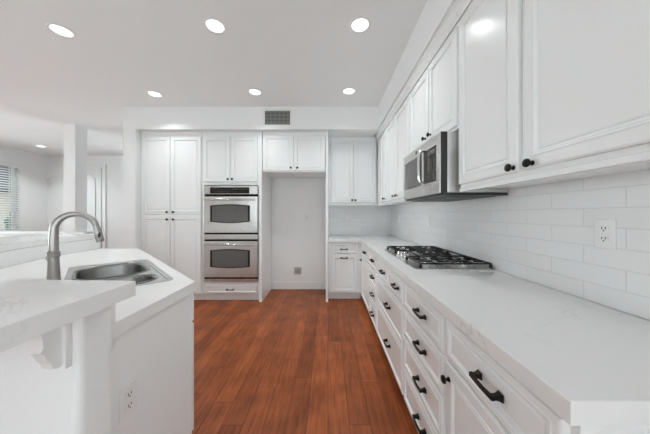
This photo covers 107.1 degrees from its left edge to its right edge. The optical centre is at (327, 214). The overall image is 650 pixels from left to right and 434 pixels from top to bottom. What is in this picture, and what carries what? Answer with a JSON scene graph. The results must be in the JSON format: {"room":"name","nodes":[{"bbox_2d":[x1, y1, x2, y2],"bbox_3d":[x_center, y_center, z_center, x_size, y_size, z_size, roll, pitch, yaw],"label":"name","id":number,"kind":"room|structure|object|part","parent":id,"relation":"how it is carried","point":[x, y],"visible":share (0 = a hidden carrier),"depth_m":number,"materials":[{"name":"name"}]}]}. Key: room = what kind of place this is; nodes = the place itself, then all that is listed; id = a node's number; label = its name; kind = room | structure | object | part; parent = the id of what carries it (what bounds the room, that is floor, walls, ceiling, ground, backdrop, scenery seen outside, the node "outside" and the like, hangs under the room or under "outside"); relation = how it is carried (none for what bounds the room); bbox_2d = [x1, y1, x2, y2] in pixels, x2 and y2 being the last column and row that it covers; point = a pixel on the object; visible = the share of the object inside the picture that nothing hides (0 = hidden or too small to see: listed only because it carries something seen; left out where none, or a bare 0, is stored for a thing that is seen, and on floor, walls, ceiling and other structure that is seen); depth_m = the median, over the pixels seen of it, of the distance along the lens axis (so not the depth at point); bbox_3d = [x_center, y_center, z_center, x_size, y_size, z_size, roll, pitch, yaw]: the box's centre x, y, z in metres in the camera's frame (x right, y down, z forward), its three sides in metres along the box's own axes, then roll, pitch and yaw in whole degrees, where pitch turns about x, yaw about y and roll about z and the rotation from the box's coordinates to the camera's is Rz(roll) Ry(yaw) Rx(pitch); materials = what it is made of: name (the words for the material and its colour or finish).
{"room":"kitchen","nodes":[
{"label":"kitchen","id":0,"kind":"room"},
{"bbox_2d":[0,234,34,236],"bbox_3d":[-5.735,0.803,4.195,3.070,0.930,0.130,0,0,0],"label":"wall","id":1,"kind":"structure","parent":0,"point":[1,235],"depth_m":4.13,"materials":[{"name":"white paint"}]},
{"bbox_2d":[0,231,93,233],"bbox_3d":[-5.725,0.317,4.195,3.090,0.041,0.190,0,0,0],"label":"trim","id":2,"kind":"structure","parent":1,"relation":"on","point":[1,232],"depth_m":4.10,"materials":[{"name":"white paint"}]},
{"bbox_2d":[64,125,86,231],"bbox_3d":[-4.407,-0.619,4.192,0.205,1.827,0.205,0,0,0],"label":"column","id":3,"kind":"structure","parent":2,"relation":"on","point":[75,136],"depth_m":4.09,"materials":[{"name":"white paint"}]},
{"bbox_2d":[0,145,46,230],"bbox_3d":[-7.340,-0.132,1.630,0.140,2.800,9.460,0,0,0],"label":"wall","id":4,"kind":"structure","parent":0,"point":[33,186],"depth_m":5.87,"materials":[{"name":"white paint"}]},
{"bbox_2d":[0,165,15,230],"bbox_3d":[-7.350,-0.386,4.995,0.060,1.571,1.268,0,0,0],"label":"window","id":5,"kind":"structure","parent":4,"relation":"in","point":[1,166],"depth_m":5.50,"materials":[{"name":"white paint"}]},
{"bbox_2d":[0,161,21,230],"bbox_3d":[-7.236,-0.392,4.995,0.056,1.580,1.320,0,0,0],"label":"window blind","id":6,"kind":"object","parent":5,"relation":"attached to","point":[3,163],"visible":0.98,"depth_m":5.45,"materials":[{"name":"white plastic"}]},
{"bbox_2d":[0,249,110,433],"bbox_3d":[-1.746,0.758,1.384,0.636,1.020,2.602,0,0,-44],"label":"wall","id":7,"kind":"structure","parent":0,"point":[76,399],"depth_m":0.63,"materials":[{"name":"white paint"}]},
{"bbox_2d":[29,322,71,368],"bbox_3d":[-0.688,0.321,0.587,0.046,0.145,0.074,0,0,0],"label":"corbel","id":8,"kind":"object","parent":7,"relation":"attached to","point":[52,349],"visible":0.56,"depth_m":0.59,"materials":[{"name":"white paint"}]},
{"bbox_3d":[-0.688,0.321,0.616,0.046,0.145,0.016,0,0,0],"label":"plate","id":9,"kind":"part","parent":8,"relation":"part of","materials":[{"name":"white paint"}]},
{"bbox_2d":[0,234,135,351],"bbox_3d":[-1.883,0.224,1.212,3.336,0.046,1.148,0,0,45],"label":"countertop","id":10,"kind":"structure","parent":7,"relation":"on","point":[30,309],"depth_m":0.59,"materials":[{"name":"white stone"}]},
{"bbox_2d":[47,155,122,248],"bbox_3d":[-3.094,-0.132,6.290,8.353,2.800,0.140,0,0,0],"label":"wall","id":11,"kind":"structure","parent":0,"point":[55,163],"depth_m":6.22,"materials":[{"name":"white paint"}]},
{"bbox_2d":[87,168,101,248],"bbox_3d":[-6.230,0.033,6.154,0.780,2.450,0.107,0,0,0],"label":"door","id":12,"kind":"structure","parent":11,"relation":"in","point":[94,175],"depth_m":6.17,"materials":[{"name":"white paint"}]},
{"bbox_3d":[-6.230,0.688,6.157,0.520,0.800,0.024,0,0,0],"label":"panel","id":13,"kind":"part","parent":12,"relation":"part of","materials":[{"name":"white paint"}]},
{"bbox_3d":[-6.230,-0.452,6.157,0.520,1.200,0.024,0,0,0],"label":"panel","id":14,"kind":"part","parent":12,"relation":"part of","materials":[{"name":"white paint"}]},
{"bbox_2d":[87,164,105,248],"bbox_3d":[-6.230,-0.012,6.205,0.980,2.560,0.029,0,0,0],"label":"trim","id":15,"kind":"structure","parent":11,"relation":"attached to","point":[103,166],"depth_m":6.19,"materials":[{"name":"white paint"}]},
{"bbox_2d":[123,107,140,248],"bbox_3d":[-2.825,-0.132,3.805,0.175,2.800,0.790,0,0,0],"label":"wall","id":16,"kind":"structure","parent":0,"point":[131,136],"depth_m":3.41,"materials":[{"name":"white paint"}]},
{"bbox_2d":[0,0,427,154],"bbox_3d":[-3.094,-1.592,1.560,8.653,0.120,9.620,0,0,0],"label":"ceiling","id":17,"kind":"structure","parent":0,"point":[298,53],"depth_m":2.33,"materials":[{"name":"white paint"}]},
{"bbox_2d":[45,22,76,38],"bbox_3d":[-2.220,-1.529,2.000,0.178,0.005,0.178,0,0,0],"label":"recessed light","id":18,"kind":"object","parent":17,"relation":"in","point":[58,29],"visible":1,"depth_m":1.99,"materials":[{"name":"white glass"}]},
{"bbox_2d":[146,90,162,97],"bbox_3d":[-2.200,-1.529,3.050,0.178,0.005,0.178,0,0,0],"label":"recessed light","id":19,"kind":"object","parent":17,"relation":"in","point":[149,92],"visible":1,"depth_m":3.05,"materials":[{"name":"white"}]},
{"bbox_2d":[203,17,226,33],"bbox_3d":[-0.918,-1.529,1.950,0.178,0.005,0.178,0,0,0],"label":"recessed light","id":20,"kind":"object","parent":17,"relation":"in","point":[214,25],"visible":1,"depth_m":1.94,"materials":[{"name":"white glass"}]},
{"bbox_2d":[248,88,261,95],"bbox_3d":[-0.913,-1.529,3.000,0.178,0.005,0.178,0,0,0],"label":"recessed light","id":21,"kind":"object","parent":17,"relation":"in","point":[256,92],"visible":1,"depth_m":2.98,"materials":[{"name":"white"}]},
{"bbox_2d":[342,87,355,94],"bbox_3d":[0.260,-1.529,2.980,0.178,0.005,0.178,0,0,0],"label":"recessed light","id":22,"kind":"object","parent":17,"relation":"in","point":[347,91],"visible":1,"depth_m":2.98,"materials":[{"name":"white"}]},
{"bbox_2d":[349,16,370,33],"bbox_3d":[0.259,-1.529,1.940,0.178,0.005,0.178,0,0,0],"label":"recessed light","id":23,"kind":"object","parent":17,"relation":"in","point":[360,24],"visible":1,"depth_m":1.93,"materials":[{"name":"white plastic"}]},
{"bbox_2d":[135,0,472,141],"bbox_3d":[-0.828,-1.372,0.490,3.821,0.320,7.180,0,0,0],"label":"wall","id":24,"kind":"structure","parent":0,"point":[338,121],"depth_m":3.41,"materials":[{"name":"white paint"}]},
{"bbox_2d":[263,109,291,125],"bbox_3d":[-0.718,-1.373,3.405,0.410,0.244,0.008,0,0,0],"label":"air vent","id":25,"kind":"object","parent":24,"relation":"in","point":[271,117],"visible":1,"depth_m":3.40,"materials":[{"name":"white plastic"}]},
{"bbox_2d":[192,289,417,433],"bbox_3d":[-3.094,1.308,1.560,8.653,0.080,9.620,0,0,0],"label":"floor","id":26,"kind":"structure","parent":0,"point":[291,361],"depth_m":1.95,"materials":[{"name":"brown wood"}]},
{"bbox_2d":[111,292,193,433],"bbox_3d":[-1.407,0.835,1.739,0.406,0.865,2.371,0,0,-44],"label":"island end panel","id":27,"kind":"object","parent":26,"relation":"on","point":[158,351],"visible":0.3,"depth_m":1.01,"materials":[{"name":"white paint"}]},
{"bbox_2d":[0,248,194,338],"bbox_3d":[-1.594,0.377,1.547,2.402,0.046,0.842,0,0,44],"label":"countertop","id":28,"kind":"structure","parent":27,"relation":"on","point":[150,299],"depth_m":1.33,"materials":[{"name":"white stone"}]},
{"bbox_2d":[0,239,115,330],"bbox_3d":[-1.705,0.301,1.419,0.553,0.105,2.469,0,0,-44],"label":"curved splash","id":29,"kind":"object","parent":28,"relation":"on","point":[17,256],"visible":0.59,"depth_m":1.84,"materials":[{"name":"white stone"}]},
{"bbox_2d":[45,211,104,279],"bbox_3d":[-1.398,0.168,1.331,0.231,0.372,0.102,0,0,-45],"label":"kitchen faucet","id":30,"kind":"object","parent":28,"relation":"on","point":[53,255],"visible":0.94,"depth_m":1.26,"materials":[{"name":"silver metal"}]},
{"bbox_3d":[-1.383,0.087,1.313,0.040,0.210,0.194,0,0,45],"label":"spout","id":31,"kind":"part","parent":30,"relation":"part of","materials":[{"name":"silver metal"}]},
{"bbox_2d":[64,259,172,285],"bbox_3d":[-1.269,0.441,1.438,0.830,0.194,0.420,0,0,45],"label":"sink","id":32,"kind":"object","parent":28,"relation":"in","point":[143,271],"visible":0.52,"depth_m":1.55,"materials":[{"name":"silver metal"}]},
{"bbox_3d":[-1.349,0.441,1.503,0.457,0.194,0.342,0,0,45],"label":"bowl","id":33,"kind":"part","parent":32,"relation":"part of","materials":[{"name":"silver metal"}]},
{"bbox_3d":[-1.085,0.441,1.240,0.342,0.194,0.242,0,0,-45],"label":"bowl","id":34,"kind":"part","parent":32,"relation":"part of","materials":[{"name":"silver metal"}]},
{"bbox_2d":[119,377,136,423],"bbox_3d":[-0.707,0.658,0.852,0.009,0.116,0.072,0,0,0],"label":"wall outlet","id":35,"kind":"object","parent":27,"relation":"attached to","point":[127,394],"visible":1,"depth_m":0.84,"materials":[{"name":"white plastic"}]},
{"bbox_2d":[125,389,133,399],"bbox_3d":[-0.704,0.638,0.852,0.002,0.027,0.033,0,0,0],"label":"socket","id":36,"kind":"object","parent":35,"relation":"attached to","point":[129,393],"depth_m":0.85,"materials":[{"name":"grey plastic"}]},
{"bbox_2d":[125,399,133,410],"bbox_3d":[-0.704,0.677,0.852,0.002,0.027,0.033,0,0,0],"label":"socket","id":37,"kind":"object","parent":35,"relation":"attached to","point":[129,403],"depth_m":0.85,"materials":[{"name":"grey plastic"}]},
{"bbox_3d":[-0.919,0.493,1.472,0.540,0.150,0.022,0,0,44],"label":"false drawer","id":38,"kind":"part","parent":27,"relation":"part of","materials":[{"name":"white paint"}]},
{"bbox_3d":[-0.919,0.868,1.472,0.540,0.576,0.022,0,0,44],"label":"door","id":39,"kind":"part","parent":27,"relation":"part of","materials":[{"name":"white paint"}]},
{"bbox_2d":[141,132,204,299],"bbox_3d":[-2.284,0.029,3.759,0.896,2.477,0.602,0,0,0],"label":"pantry cabinet","id":40,"kind":"object","parent":26,"relation":"on","point":[171,162],"visible":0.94,"depth_m":3.50,"materials":[{"name":"white paint"}]},
{"bbox_3d":[-2.502,0.587,3.499,0.397,1.133,0.022,0,0,0],"label":"door","id":41,"kind":"part","parent":40,"relation":"part of","materials":[{"name":"white paint"}]},
{"bbox_3d":[-2.502,-0.568,3.499,0.397,1.128,0.022,0,0,0],"label":"door","id":42,"kind":"part","parent":40,"relation":"part of","materials":[{"name":"white paint"}]},
{"bbox_3d":[-2.071,0.587,3.499,0.442,1.133,0.022,0,0,0],"label":"door","id":43,"kind":"part","parent":40,"relation":"part of","materials":[{"name":"white paint"}]},
{"bbox_3d":[-2.071,-0.568,3.499,0.442,1.128,0.022,0,0,0],"label":"door","id":44,"kind":"part","parent":40,"relation":"part of","materials":[{"name":"white paint"}]},
{"bbox_2d":[203,132,258,299],"bbox_3d":[-1.417,0.029,3.757,0.831,2.477,0.606,0,0,0],"label":"tall cabinet","id":45,"kind":"object","parent":26,"relation":"on","point":[229,158],"visible":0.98,"depth_m":3.50,"materials":[{"name":"white paint"}]},
{"bbox_3d":[-1.623,-0.806,3.499,0.388,0.652,0.022,0,0,0],"label":"door","id":46,"kind":"part","parent":45,"relation":"part of","materials":[{"name":"white paint"}]},
{"bbox_2d":[203,186,257,281],"bbox_3d":[-1.407,0.278,3.701,0.778,1.387,0.614,0,0,0],"label":"double oven","id":47,"kind":"object","parent":45,"relation":"in","point":[230,213],"visible":1,"depth_m":3.46,"materials":[{"name":"grey metal"}]},
{"bbox_3d":[-1.407,0.426,3.425,0.721,0.025,0.064,0,0,0],"label":"handle","id":48,"kind":"part","parent":47,"relation":"part of","materials":[{"name":"silver metal"}]},
{"bbox_3d":[-1.407,-0.215,3.425,0.721,0.025,0.064,0,0,0],"label":"handle","id":49,"kind":"part","parent":47,"relation":"part of","materials":[{"name":"silver metal"}]},
{"bbox_3d":[-1.407,0.646,3.473,0.778,0.520,0.030,0,0,0],"label":"oven door","id":50,"kind":"part","parent":47,"relation":"part of","materials":[{"name":"silver metal"}]},
{"bbox_3d":[-1.407,0.002,3.473,0.778,0.523,0.030,0,0,0],"label":"oven door","id":51,"kind":"part","parent":47,"relation":"part of","materials":[{"name":"silver metal"}]},
{"bbox_3d":[-1.407,-0.354,3.475,0.778,0.120,0.024,0,0,0],"label":"control panel","id":52,"kind":"part","parent":47,"relation":"part of","materials":[{"name":"silver metal"}]},
{"bbox_3d":[-1.406,1.087,3.499,0.740,0.118,0.022,0,0,0],"label":"drawer","id":53,"kind":"part","parent":45,"relation":"part of","materials":[{"name":"white paint"}]},
{"bbox_3d":[-1.219,-0.806,3.499,0.388,0.652,0.022,0,0,0],"label":"door","id":54,"kind":"part","parent":45,"relation":"part of","materials":[{"name":"white paint"}]},
{"bbox_2d":[259,131,270,301],"bbox_3d":[-0.978,0.029,3.767,0.040,2.477,0.593,0,0,0],"label":"panel","id":55,"kind":"object","parent":26,"relation":"on","point":[264,180],"visible":0.76,"depth_m":3.62,"materials":[{"name":"white paint"}]},
{"bbox_2d":[326,131,327,301],"bbox_3d":[-0.014,0.029,3.767,0.036,2.477,0.593,0,0,0],"label":"panel","id":56,"kind":"object","parent":26,"relation":"on","point":[326,131],"visible":0.81,"depth_m":3.47,"materials":[{"name":"white paint"}]},
{"bbox_2d":[328,242,360,298],"bbox_3d":[0.249,0.835,3.785,0.485,0.865,0.560,0,0,0],"label":"base cabinet","id":57,"kind":"object","parent":26,"relation":"on","point":[344,263],"visible":0.94,"depth_m":3.54,"materials":[{"name":"white paint"}]},
{"bbox_3d":[0.241,0.502,3.549,0.380,0.152,0.022,0,0,0],"label":"drawer","id":58,"kind":"part","parent":57,"relation":"part of","materials":[{"name":"white paint"}]},
{"bbox_3d":[0.241,0.875,3.549,0.380,0.557,0.022,0,0,0],"label":"door","id":59,"kind":"part","parent":57,"relation":"part of","materials":[{"name":"white paint"}]},
{"bbox_2d":[360,244,370,314],"bbox_3d":[0.752,0.835,3.393,0.626,0.865,1.342,0,0,0],"label":"base cabinet","id":60,"kind":"object","parent":26,"relation":"on","point":[365,253],"visible":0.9,"depth_m":3.05,"materials":[{"name":"white paint"}]},
{"bbox_3d":[0.484,0.497,3.083,0.022,0.158,0.695,0,0,0],"label":"drawer","id":61,"kind":"part","parent":60,"relation":"part of","materials":[{"name":"white paint"}]},
{"bbox_2d":[328,235,649,425],"bbox_3d":[0.539,0.377,2.261,1.066,0.046,3.615,0,0,0],"label":"countertop","id":62,"kind":"structure","parent":60,"relation":"on","point":[587,361],"depth_m":0.71,"materials":[{"name":"white stone"}]},
{"bbox_2d":[383,246,494,269],"bbox_3d":[0.812,0.333,1.974,0.512,0.041,0.912,0,0,0],"label":"gas cooktop","id":63,"kind":"object","parent":62,"relation":"in","point":[416,257],"visible":1,"depth_m":1.75,"materials":[{"name":"silver metal"}]},
{"bbox_2d":[369,252,376,329],"bbox_3d":[0.752,0.835,2.547,0.626,0.865,0.345,0,0,0],"label":"base cabinet","id":64,"kind":"object","parent":26,"relation":"on","point":[372,259],"visible":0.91,"depth_m":2.53,"materials":[{"name":"white paint"}]},
{"bbox_3d":[0.484,1.059,2.547,0.022,0.194,0.322,0,0,0],"label":"drawer","id":65,"kind":"part","parent":64,"relation":"part of","materials":[{"name":"white paint"}]},
{"bbox_3d":[0.484,0.497,2.547,0.022,0.158,0.322,0,0,0],"label":"drawer","id":66,"kind":"part","parent":64,"relation":"part of","materials":[{"name":"white paint"}]},
{"bbox_3d":[0.484,0.859,2.547,0.022,0.182,0.322,0,0,0],"label":"drawer","id":67,"kind":"part","parent":64,"relation":"part of","materials":[{"name":"white paint"}]},
{"bbox_3d":[0.484,0.672,2.547,0.022,0.168,0.322,0,0,0],"label":"drawer","id":68,"kind":"part","parent":64,"relation":"part of","materials":[{"name":"white paint"}]},
{"bbox_2d":[376,257,404,394],"bbox_3d":[0.752,0.835,1.948,0.626,0.865,0.847,0,0,0],"label":"base cabinet","id":69,"kind":"object","parent":26,"relation":"on","point":[390,307],"visible":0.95,"depth_m":1.82,"materials":[{"name":"white paint"}]},
{"bbox_3d":[0.484,0.497,2.151,0.022,0.158,0.418,0,0,0],"label":"drawer","id":70,"kind":"part","parent":69,"relation":"part of","materials":[{"name":"white paint"}]},
{"bbox_3d":[0.457,1.006,1.875,0.035,0.021,0.111,0,0,0],"label":"handle","id":71,"kind":"part","parent":69,"relation":"part of","materials":[{"name":"black metal"}]},
{"bbox_3d":[0.457,0.713,1.875,0.035,0.021,0.111,0,0,0],"label":"handle","id":72,"kind":"part","parent":69,"relation":"part of","materials":[{"name":"black metal"}]},
{"bbox_3d":[0.484,1.004,1.948,0.022,0.304,0.824,0,0,0],"label":"drawer","id":73,"kind":"part","parent":69,"relation":"part of","materials":[{"name":"white paint"}]},
{"bbox_3d":[0.484,0.714,1.948,0.022,0.252,0.824,0,0,0],"label":"drawer","id":74,"kind":"part","parent":69,"relation":"part of","materials":[{"name":"white paint"}]},
{"bbox_3d":[0.457,0.496,1.655,0.035,0.021,0.111,0,0,0],"label":"handle","id":75,"kind":"part","parent":69,"relation":"part of","materials":[{"name":"black metal"}]},
{"bbox_3d":[0.484,0.497,1.733,0.022,0.158,0.394,0,0,0],"label":"drawer","id":76,"kind":"part","parent":69,"relation":"part of","materials":[{"name":"white paint"}]},
{"bbox_2d":[404,281,447,433],"bbox_3d":[0.752,0.835,1.254,0.626,0.865,0.534,0,0,0],"label":"base cabinet","id":77,"kind":"object","parent":26,"relation":"on","point":[425,358],"visible":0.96,"depth_m":1.18,"materials":[{"name":"white paint"}]},
{"bbox_3d":[0.457,1.058,1.212,0.035,0.021,0.111,0,0,0],"label":"handle","id":78,"kind":"part","parent":77,"relation":"part of","materials":[{"name":"black metal"}]},
{"bbox_3d":[0.457,0.856,1.212,0.035,0.021,0.111,0,0,0],"label":"handle","id":79,"kind":"part","parent":77,"relation":"part of","materials":[{"name":"black metal"}]},
{"bbox_3d":[0.457,0.671,1.212,0.035,0.021,0.111,0,0,0],"label":"handle","id":80,"kind":"part","parent":77,"relation":"part of","materials":[{"name":"black metal"}]},
{"bbox_3d":[0.457,0.500,1.212,0.035,0.021,0.111,0,0,0],"label":"handle","id":81,"kind":"part","parent":77,"relation":"part of","materials":[{"name":"black metal"}]},
{"bbox_3d":[0.484,1.059,1.255,0.022,0.194,0.510,0,0,0],"label":"drawer","id":82,"kind":"part","parent":77,"relation":"part of","materials":[{"name":"white paint"}]},
{"bbox_3d":[0.484,0.859,1.255,0.022,0.182,0.510,0,0,0],"label":"drawer","id":83,"kind":"part","parent":77,"relation":"part of","materials":[{"name":"white paint"}]},
{"bbox_3d":[0.484,0.497,1.255,0.022,0.158,0.510,0,0,0],"label":"drawer","id":84,"kind":"part","parent":77,"relation":"part of","materials":[{"name":"white paint"}]},
{"bbox_3d":[0.484,0.672,1.255,0.022,0.168,0.510,0,0,0],"label":"drawer","id":85,"kind":"part","parent":77,"relation":"part of","materials":[{"name":"white paint"}]},
{"bbox_2d":[440,318,649,433],"bbox_3d":[0.752,0.835,0.728,0.626,0.865,0.514,0,0,0],"label":"base cabinet","id":86,"kind":"object","parent":26,"relation":"on","point":[482,397],"visible":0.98,"depth_m":0.71,"materials":[{"name":"white paint"}]},
{"bbox_3d":[0.459,0.646,0.940,0.031,0.032,0.032,0,0,0],"label":"knob","id":87,"kind":"part","parent":86,"relation":"part of","materials":[{"name":"black metal"}]},
{"bbox_3d":[0.484,0.872,0.731,0.022,0.568,0.482,0,0,0],"label":"door","id":88,"kind":"part","parent":86,"relation":"part of","materials":[{"name":"white paint"}]},
{"bbox_3d":[0.457,0.500,0.703,0.035,0.021,0.111,0,0,0],"label":"handle","id":89,"kind":"part","parent":86,"relation":"part of","materials":[{"name":"black metal"}]},
{"bbox_3d":[0.484,0.497,0.731,0.022,0.158,0.482,0,0,0],"label":"drawer","id":90,"kind":"part","parent":86,"relation":"part of","materials":[{"name":"white paint"}]},
{"bbox_2d":[271,142,391,288],"bbox_3d":[-0.826,-0.132,4.135,3.818,2.800,0.130,0,0,0],"label":"wall","id":91,"kind":"structure","parent":0,"point":[294,241],"depth_m":4.08,"materials":[{"name":"white paint"}]},
{"bbox_2d":[263,132,325,177],"bbox_3d":[-0.495,-0.913,3.759,0.923,0.593,0.602,0,0,0],"label":"upper cabinet","id":92,"kind":"object","parent":91,"relation":"attached to","point":[285,154],"visible":1,"depth_m":3.50,"materials":[{"name":"white paint"}]},
{"bbox_3d":[-0.727,-0.894,3.499,0.450,0.515,0.022,0,0,0],"label":"door","id":93,"kind":"part","parent":92,"relation":"part of","materials":[{"name":"white paint"}]},
{"bbox_3d":[-0.266,-0.894,3.499,0.458,0.515,0.022,0,0,0],"label":"door","id":94,"kind":"part","parent":92,"relation":"part of","materials":[{"name":"white paint"}]},
{"bbox_2d":[293,266,302,275],"bbox_3d":[-0.515,0.958,4.072,0.164,0.170,0.023,0,0,0],"label":"outlet box","id":95,"kind":"object","parent":91,"relation":"attached to","point":[297,270],"visible":1,"depth_m":4.08,"materials":[{"name":"white plastic"}]},
{"bbox_2d":[272,282,325,288],"bbox_3d":[-0.494,1.203,4.072,0.923,0.130,0.015,0,0,0],"label":"baseboard","id":96,"kind":"structure","parent":91,"relation":"attached to","point":[275,285],"depth_m":4.06,"materials":[{"name":"white paint"}]},
{"bbox_2d":[304,215,308,221],"bbox_3d":[-0.365,0.063,4.075,0.072,0.116,0.009,0,0,0],"label":"wall outlet","id":97,"kind":"object","parent":91,"relation":"attached to","point":[306,217],"visible":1,"depth_m":4.07,"materials":[{"name":"white plastic"}]},
{"bbox_2d":[328,137,376,204],"bbox_3d":[0.385,-0.677,3.878,0.756,1.066,0.380,0,0,0],"label":"upper cabinet","id":98,"kind":"object","parent":91,"relation":"attached to","point":[352,161],"visible":1,"depth_m":3.73,"materials":[{"name":"white paint"}]},
{"bbox_3d":[0.223,-0.666,3.729,0.343,0.965,0.022,0,0,0],"label":"door","id":99,"kind":"part","parent":98,"relation":"part of","materials":[{"name":"white paint"}]},
{"bbox_3d":[0.385,-0.156,3.747,0.755,0.024,0.026,0,0,0],"label":"light rail","id":100,"kind":"part","parent":98,"relation":"part of","materials":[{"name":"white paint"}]},
{"bbox_3d":[0.571,-0.666,3.729,0.341,0.965,0.022,0,0,0],"label":"door","id":101,"kind":"part","parent":98,"relation":"part of","materials":[{"name":"white paint"}]},
{"bbox_2d":[391,169,649,320],"bbox_3d":[1.148,-0.132,1.560,0.150,2.800,9.620,0,0,0],"label":"wall","id":102,"kind":"structure","parent":0,"point":[542,234],"depth_m":1.11,"materials":[{"name":"white tile"}]},
{"bbox_2d":[375,120,404,205],"bbox_3d":[0.893,-0.678,3.393,0.358,1.096,0.641,0,0,0],"label":"upper cabinet","id":103,"kind":"object","parent":102,"relation":"attached to","point":[382,140],"visible":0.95,"depth_m":3.31,"materials":[{"name":"white paint"}]},
{"bbox_3d":[0.749,-1.180,3.393,0.033,0.092,0.640,0,0,0],"label":"crown molding","id":104,"kind":"part","parent":103,"relation":"part of","materials":[{"name":"white paint"}]},
{"bbox_3d":[0.755,-0.633,3.252,0.022,0.927,0.335,0,0,0],"label":"door","id":105,"kind":"part","parent":103,"relation":"part of","materials":[{"name":"white paint"}]},
{"bbox_2d":[385,81,412,203],"bbox_3d":[0.893,-0.678,2.634,0.358,1.096,0.871,0,0,0],"label":"upper cabinet","id":106,"kind":"object","parent":102,"relation":"attached to","point":[398,130],"visible":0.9,"depth_m":2.57,"materials":[{"name":"white paint"}]},
{"bbox_3d":[0.755,-0.633,2.857,0.022,0.927,0.405,0,0,0],"label":"door","id":107,"kind":"part","parent":106,"relation":"part of","materials":[{"name":"white paint"}]},
{"bbox_3d":[0.773,-0.141,2.634,0.026,0.022,0.870,0,0,0],"label":"light rail","id":108,"kind":"part","parent":106,"relation":"part of","materials":[{"name":"white paint"}]},
{"bbox_3d":[0.749,-1.180,2.634,0.033,0.092,0.870,0,0,0],"label":"crown molding","id":109,"kind":"part","parent":106,"relation":"part of","materials":[{"name":"white paint"}]},
{"bbox_3d":[0.755,-0.633,2.428,0.022,0.927,0.435,0,0,0],"label":"door","id":110,"kind":"part","parent":106,"relation":"part of","materials":[{"name":"white paint"}]},
{"bbox_2d":[427,215,429,225],"bbox_3d":[1.068,0.063,2.550,0.009,0.116,0.072,0,0,0],"label":"wall outlet","id":111,"kind":"object","parent":102,"relation":"attached to","point":[428,216],"visible":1,"depth_m":2.54,"materials":[{"name":"white plastic"}]},
{"bbox_2d":[408,3,460,152],"bbox_3d":[0.893,-0.867,1.792,0.358,0.719,0.807,0,0,0],"label":"upper cabinet","id":112,"kind":"object","parent":102,"relation":"attached to","point":[434,100],"visible":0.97,"depth_m":1.63,"materials":[{"name":"white paint"}]},
{"bbox_3d":[0.755,-0.809,1.988,0.022,0.575,0.396,0,0,0],"label":"door","id":113,"kind":"part","parent":112,"relation":"part of","materials":[{"name":"white paint"}]},
{"bbox_3d":[0.749,-1.180,1.792,0.033,0.092,0.806,0,0,0],"label":"crown molding","id":114,"kind":"part","parent":112,"relation":"part of","materials":[{"name":"white paint"}]},
{"bbox_3d":[0.755,-0.809,1.588,0.022,0.575,0.384,0,0,0],"label":"door","id":115,"kind":"part","parent":112,"relation":"part of","materials":[{"name":"white paint"}]},
{"bbox_2d":[404,131,507,201],"bbox_3d":[0.834,-0.300,1.752,0.462,0.382,0.675,0,0,0],"label":"microwave","id":116,"kind":"object","parent":112,"relation":"attached to","point":[431,171],"visible":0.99,"depth_m":1.48,"materials":[{"name":"silver metal"}]},
{"bbox_3d":[0.662,-0.309,1.875,0.006,0.363,0.430,0,0,0],"label":"door frame","id":117,"kind":"part","parent":116,"relation":"part of","materials":[{"name":"silver metal"}]},
{"bbox_3d":[0.632,-0.318,1.620,0.058,0.248,0.022,0,0,0],"label":"handle","id":118,"kind":"part","parent":116,"relation":"part of","materials":[{"name":"silver metal"}]},
{"bbox_3d":[0.662,-0.309,1.537,0.006,0.363,0.244,0,0,0],"label":"panel frame","id":119,"kind":"part","parent":116,"relation":"part of","materials":[{"name":"silver metal"}]},
{"bbox_3d":[0.685,-0.309,1.537,0.039,0.363,0.244,0,0,0],"label":"control panel","id":120,"kind":"part","parent":116,"relation":"part of","materials":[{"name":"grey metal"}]},
{"bbox_2d":[455,0,649,191],"bbox_3d":[0.893,-0.678,0.913,0.358,1.096,0.945,0,0,0],"label":"upper cabinet","id":121,"kind":"object","parent":102,"relation":"attached to","point":[550,91],"visible":1,"depth_m":0.82,"materials":[{"name":"white paint"}]},
{"bbox_3d":[0.749,-1.180,0.913,0.033,0.092,0.944,0,0,0],"label":"crown molding","id":122,"kind":"part","parent":121,"relation":"part of","materials":[{"name":"white paint"}]},
{"bbox_3d":[0.755,-0.633,1.161,0.022,0.927,0.429,0,0,0],"label":"door","id":123,"kind":"part","parent":121,"relation":"part of","materials":[{"name":"white paint"}]},
{"bbox_3d":[0.730,-0.188,0.965,0.031,0.032,0.032,0,0,0],"label":"knob","id":124,"kind":"part","parent":121,"relation":"part of","materials":[{"name":"black metal"}]},
{"bbox_3d":[0.730,-0.188,0.875,0.031,0.032,0.032,0,0,0],"label":"knob","id":125,"kind":"part","parent":121,"relation":"part of","materials":[{"name":"black metal"}]},
{"bbox_3d":[0.773,-0.141,0.913,0.026,0.022,0.944,0,0,0],"label":"light rail","id":126,"kind":"part","parent":121,"relation":"part of","materials":[{"name":"white paint"}]},
{"bbox_3d":[0.755,-0.633,0.686,0.022,0.927,0.463,0,0,0],"label":"door","id":127,"kind":"part","parent":121,"relation":"part of","materials":[{"name":"white paint"}]},
{"bbox_2d":[594,219,615,249],"bbox_3d":[1.068,0.075,0.927,0.009,0.116,0.072,0,0,0],"label":"wall outlet","id":128,"kind":"object","parent":102,"relation":"attached to","point":[604,229],"visible":1,"depth_m":0.92,"materials":[{"name":"white plastic"}]},
{"bbox_2d":[599,225,608,231],"bbox_3d":[1.065,0.056,0.927,0.002,0.027,0.033,0,0,0],"label":"socket","id":129,"kind":"object","parent":128,"relation":"attached to","point":[602,228],"depth_m":0.93,"materials":[{"name":"grey plastic"}]},
{"bbox_2d":[599,235,608,242],"bbox_3d":[1.065,0.095,0.927,0.002,0.027,0.033,0,0,0],"label":"socket","id":130,"kind":"object","parent":128,"relation":"attached to","point":[602,238],"depth_m":0.93,"materials":[{"name":"grey plastic"}]}
]}

